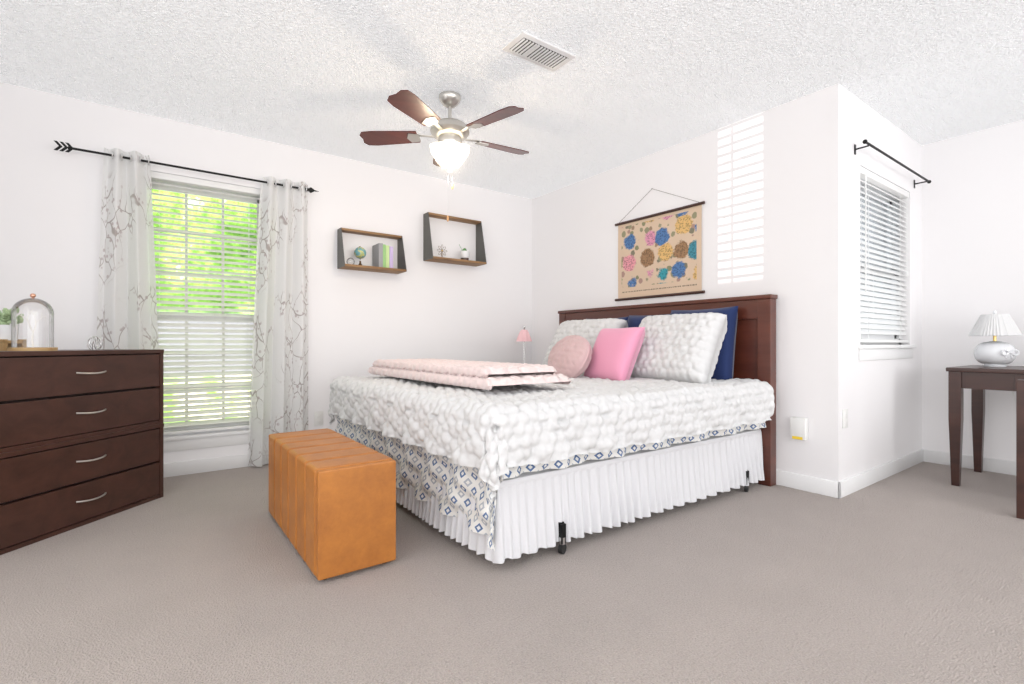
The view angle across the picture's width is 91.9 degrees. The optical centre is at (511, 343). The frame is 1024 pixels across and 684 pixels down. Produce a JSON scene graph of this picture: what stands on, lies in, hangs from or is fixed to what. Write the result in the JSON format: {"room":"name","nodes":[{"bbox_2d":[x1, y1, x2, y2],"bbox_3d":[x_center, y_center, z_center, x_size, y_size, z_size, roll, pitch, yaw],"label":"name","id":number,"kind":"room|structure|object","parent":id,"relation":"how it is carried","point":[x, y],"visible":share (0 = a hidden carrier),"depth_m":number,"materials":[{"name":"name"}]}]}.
{"room":"bedroom","nodes":[
{"label":"bedroom","id":0,"kind":"room"},
{"bbox_2d":[0,82,531,462],"bbox_3d":[-1.629,-0.312,3.993,4.750,2.440,0.150,0,0,-36],"label":"wall","id":1,"kind":"structure","parent":0,"point":[360,323],"depth_m":3.96,"materials":[{"name":"white paint"}]},
{"bbox_2d":[54,140,318,466],"bbox_3d":[-2.144,-0.172,3.440,1.535,2.130,0.133,0,0,-36],"label":"curtains","id":2,"kind":"object","parent":1,"relation":"attached to","point":[127,309],"visible":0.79,"depth_m":3.62,"materials":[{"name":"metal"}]},
{"bbox_2d":[151,171,259,451],"bbox_3d":[-2.202,-0.212,3.558,0.930,1.900,0.175,0,0,-36],"label":"window","id":3,"kind":"structure","parent":1,"relation":"in","point":[186,186],"depth_m":3.53,"materials":[{"name":"white plastic"}]},
{"bbox_2d":[164,454,268,477],"bbox_3d":[-1.569,0.861,3.936,4.420,0.095,0.013,0,0,-36],"label":"baseboard","id":4,"kind":"structure","parent":1,"relation":"attached to","point":[172,469],"depth_m":3.49,"materials":[{"name":"white wood"}]},
{"bbox_2d":[314,411,322,425],"label":"wall outlets","id":5,"kind":"object","parent":1,"relation":"attached to","point":[318,415],"depth_m":3.95,"materials":[{"name":"white plastic"}]},
{"bbox_2d":[337,228,406,273],"bbox_3d":[-1.160,-0.772,4.123,0.524,0.320,0.190,0,0,-36],"label":"wall shelf","id":6,"kind":"object","parent":1,"relation":"attached to","point":[382,257],"visible":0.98,"depth_m":4.11,"materials":[{"name":"brown wood"}]},
{"bbox_2d":[423,212,486,266],"bbox_3d":[-0.522,-0.965,4.589,0.564,0.425,0.190,0,0,-36],"label":"wall shelf","id":7,"kind":"object","parent":1,"relation":"attached to","point":[464,253],"visible":1,"depth_m":4.58,"materials":[{"name":"brown wood"}]},
{"bbox_2d":[0,462,1023,683],"bbox_3d":[0.961,0.958,1.768,6.300,0.100,6.800,0,0,-36],"label":"floor","id":8,"kind":"structure","parent":0,"point":[914,574],"depth_m":1.76,"materials":[{"name":"beige carpet"}]},
{"bbox_2d":[0,293,163,554],"bbox_3d":[-2.326,0.334,2.540,0.444,1.148,0.860,0,0,9],"label":"dresser","id":9,"kind":"object","parent":8,"relation":"on","point":[81,437],"visible":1,"depth_m":2.42,"materials":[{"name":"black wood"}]},
{"bbox_2d":[269,428,395,580],"bbox_3d":[-0.884,0.692,2.332,0.320,0.432,0.960,0,0,-36],"label":"ottoman","id":10,"kind":"object","parent":8,"relation":"on","point":[332,502],"visible":1,"depth_m":1.99,"materials":[{"name":"orange leather"}]},
{"bbox_2d":[516,326,531,362],"bbox_3d":[0.120,0.365,4.913,0.400,1.085,0.340,0,0,-36],"label":"lamp","id":11,"kind":"object","parent":8,"relation":"on","point":[524,335],"visible":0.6,"depth_m":4.87,"materials":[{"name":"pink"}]},
{"bbox_2d":[328,294,777,563],"bbox_3d":[0.188,0.297,3.350,2.250,1.222,2.153,0,0,-36],"label":"bed","id":12,"kind":"object","parent":8,"relation":"on","point":[600,418],"visible":0.98,"depth_m":2.54,"materials":[{"name":"white fabric"}]},
{"bbox_2d":[372,358,556,378],"bbox_3d":[-0.378,0.137,3.046,0.450,0.056,1.472,0,0,-36],"label":"throw","id":13,"kind":"object","parent":12,"relation":"on","point":[434,368],"depth_m":2.65,"materials":[{"name":"fabric"}]},
{"bbox_2d":[367,364,572,390],"bbox_3d":[-0.359,0.187,3.045,0.520,0.061,1.568,0,0,-36],"label":"throw","id":14,"kind":"object","parent":12,"relation":"on","point":[475,381],"depth_m":2.56,"materials":[{"name":"fabric"}]},
{"bbox_2d":[328,367,774,499],"bbox_3d":[0.154,0.410,3.327,2.168,0.372,2.155,0,0,-36],"label":"comforter","id":15,"kind":"object","parent":12,"relation":"on","point":[495,442],"depth_m":2.37,"materials":[{"name":"white fabric"}]},
{"bbox_2d":[583,327,645,384],"bbox_3d":[0.702,0.078,3.425,0.275,0.378,0.437,0,0,-36],"label":"pillow","id":16,"kind":"object","parent":12,"relation":"on","point":[618,354],"depth_m":3.32,"materials":[{"name":"pink fabric"}]},
{"bbox_2d":[946,310,1023,485],"bbox_3d":[3.395,0.343,2.898,0.659,1.130,1.174,0,0,-36],"label":"desk","id":17,"kind":"object","parent":8,"relation":"on","point":[994,371],"visible":1,"depth_m":3.17,"materials":[{"name":"brown wood"}]},
{"bbox_2d":[968,310,1022,367],"bbox_3d":[3.207,-0.035,3.287,0.261,0.375,0.261,0,0,-36],"label":"lamp","id":18,"kind":"object","parent":17,"relation":"on","point":[997,354],"depth_m":3.22,"materials":[{"name":"white ceramic"}]},
{"bbox_2d":[1016,379,1023,518],"bbox_3d":[2.965,0.548,2.516,0.480,0.720,0.500,0,0,-36],"label":"desk leg","id":19,"kind":"object","parent":8,"relation":"on","point":[1019,449],"visible":1,"depth_m":2.56,"materials":[{"name":"brown wood"}]},
{"bbox_2d":[0,0,1023,198],"bbox_3d":[0.961,-1.582,1.768,6.300,0.100,6.800,0,0,-36],"label":"ceiling","id":20,"kind":"structure","parent":0,"point":[633,80],"depth_m":2.75,"materials":[{"name":"white paint"}]},
{"bbox_2d":[359,90,528,221],"bbox_3d":[-0.352,-1.143,3.072,1.064,0.778,1.088,0,0,-36],"label":"ceiling fan","id":21,"kind":"object","parent":20,"relation":"hanging from","point":[449,150],"visible":1,"depth_m":2.99,"materials":[{"name":"brown wood"}]},
{"bbox_2d":[502,31,575,71],"bbox_3d":[0.144,-1.522,2.595,0.360,0.019,0.180,0,0,-36],"label":"ceiling vent","id":22,"kind":"object","parent":20,"relation":"in","point":[535,50],"visible":0.98,"depth_m":2.57,"materials":[{"name":"white metal"}]},
{"bbox_2d":[532,83,848,481],"bbox_3d":[1.126,-0.312,4.123,0.150,2.440,2.893,0,0,-36],"label":"wall","id":23,"kind":"structure","parent":0,"point":[770,187],"depth_m":3.25,"materials":[{"name":"white paint"}]},
{"bbox_2d":[615,188,704,300],"bbox_3d":[1.149,-0.809,3.944,0.025,0.886,0.850,0,0,-36],"label":"poster","id":24,"kind":"object","parent":23,"relation":"attached to","point":[659,254],"visible":0.98,"depth_m":3.91,"materials":[{"name":"beige paper"}]},
{"bbox_2d":[790,417,807,440],"label":"wall outlets","id":25,"kind":"object","parent":23,"relation":"attached to","point":[798,428],"depth_m":3.05,"materials":[{"name":"white plastic"}]},
{"bbox_2d":[776,470,847,498],"bbox_3d":[1.070,0.861,4.062,0.013,0.095,2.886,0,0,-36],"label":"baseboard","id":26,"kind":"structure","parent":23,"relation":"attached to","point":[845,487],"depth_m":3.01,"materials":[{"name":"white wood"}]},
{"bbox_2d":[842,409,847,427],"label":"wall outlets","id":27,"kind":"object","parent":23,"relation":"attached to","point":[844,411],"depth_m":2.95,"materials":[{"name":"white plastic"}]},
{"bbox_2d":[849,92,921,477],"bbox_3d":[2.622,-0.312,3.519,1.550,2.440,0.150,0,0,-36],"label":"wall","id":28,"kind":"structure","parent":0,"point":[885,411],"depth_m":3.37,"materials":[{"name":"white paint"}]},
{"bbox_2d":[842,449,923,494],"bbox_3d":[2.545,0.861,3.362,1.500,0.095,0.013,0,0,-36],"label":"baseboard","id":29,"kind":"structure","parent":28,"relation":"attached to","point":[857,482],"depth_m":3.31,"materials":[{"name":"white wood"}]},
{"bbox_2d":[858,166,916,360],"bbox_3d":[2.530,-0.507,3.433,1.020,1.230,0.180,0,0,-36],"label":"nook window","id":30,"kind":"structure","parent":28,"relation":"in","point":[881,299],"depth_m":3.44,"materials":[{"name":"white plastic"}]},
{"bbox_2d":[854,139,930,187],"bbox_3d":[2.591,-1.197,3.349,1.265,0.060,0.088,0,0,-36],"label":"curtain rod","id":31,"kind":"object","parent":28,"relation":"attached to","point":[892,158],"visible":1,"depth_m":3.21,"materials":[{"name":"black metal"}]},
{"bbox_2d":[922,119,1023,461],"bbox_3d":[4.296,-0.312,2.416,0.150,2.440,3.607,0,0,-36],"label":"wall","id":32,"kind":"structure","parent":0,"point":[972,231],"depth_m":3.61,"materials":[{"name":"white paint"}]},
{"bbox_2d":[924,449,1015,475],"bbox_3d":[4.221,0.861,2.380,0.013,0.095,3.577,0,0,-36],"label":"baseboard","id":33,"kind":"structure","parent":32,"relation":"attached to","point":[938,457],"depth_m":3.58,"materials":[{"name":"white wood"}]},
{"label":"outside","id":34,"kind":"structure","parent":0,"visible":0},
{"bbox_2d":[152,189,256,422],"bbox_3d":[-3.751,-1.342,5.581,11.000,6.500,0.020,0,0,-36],"label":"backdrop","id":35,"kind":"structure","parent":34,"point":[199,241],"depth_m":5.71,"materials":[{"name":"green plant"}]}
]}

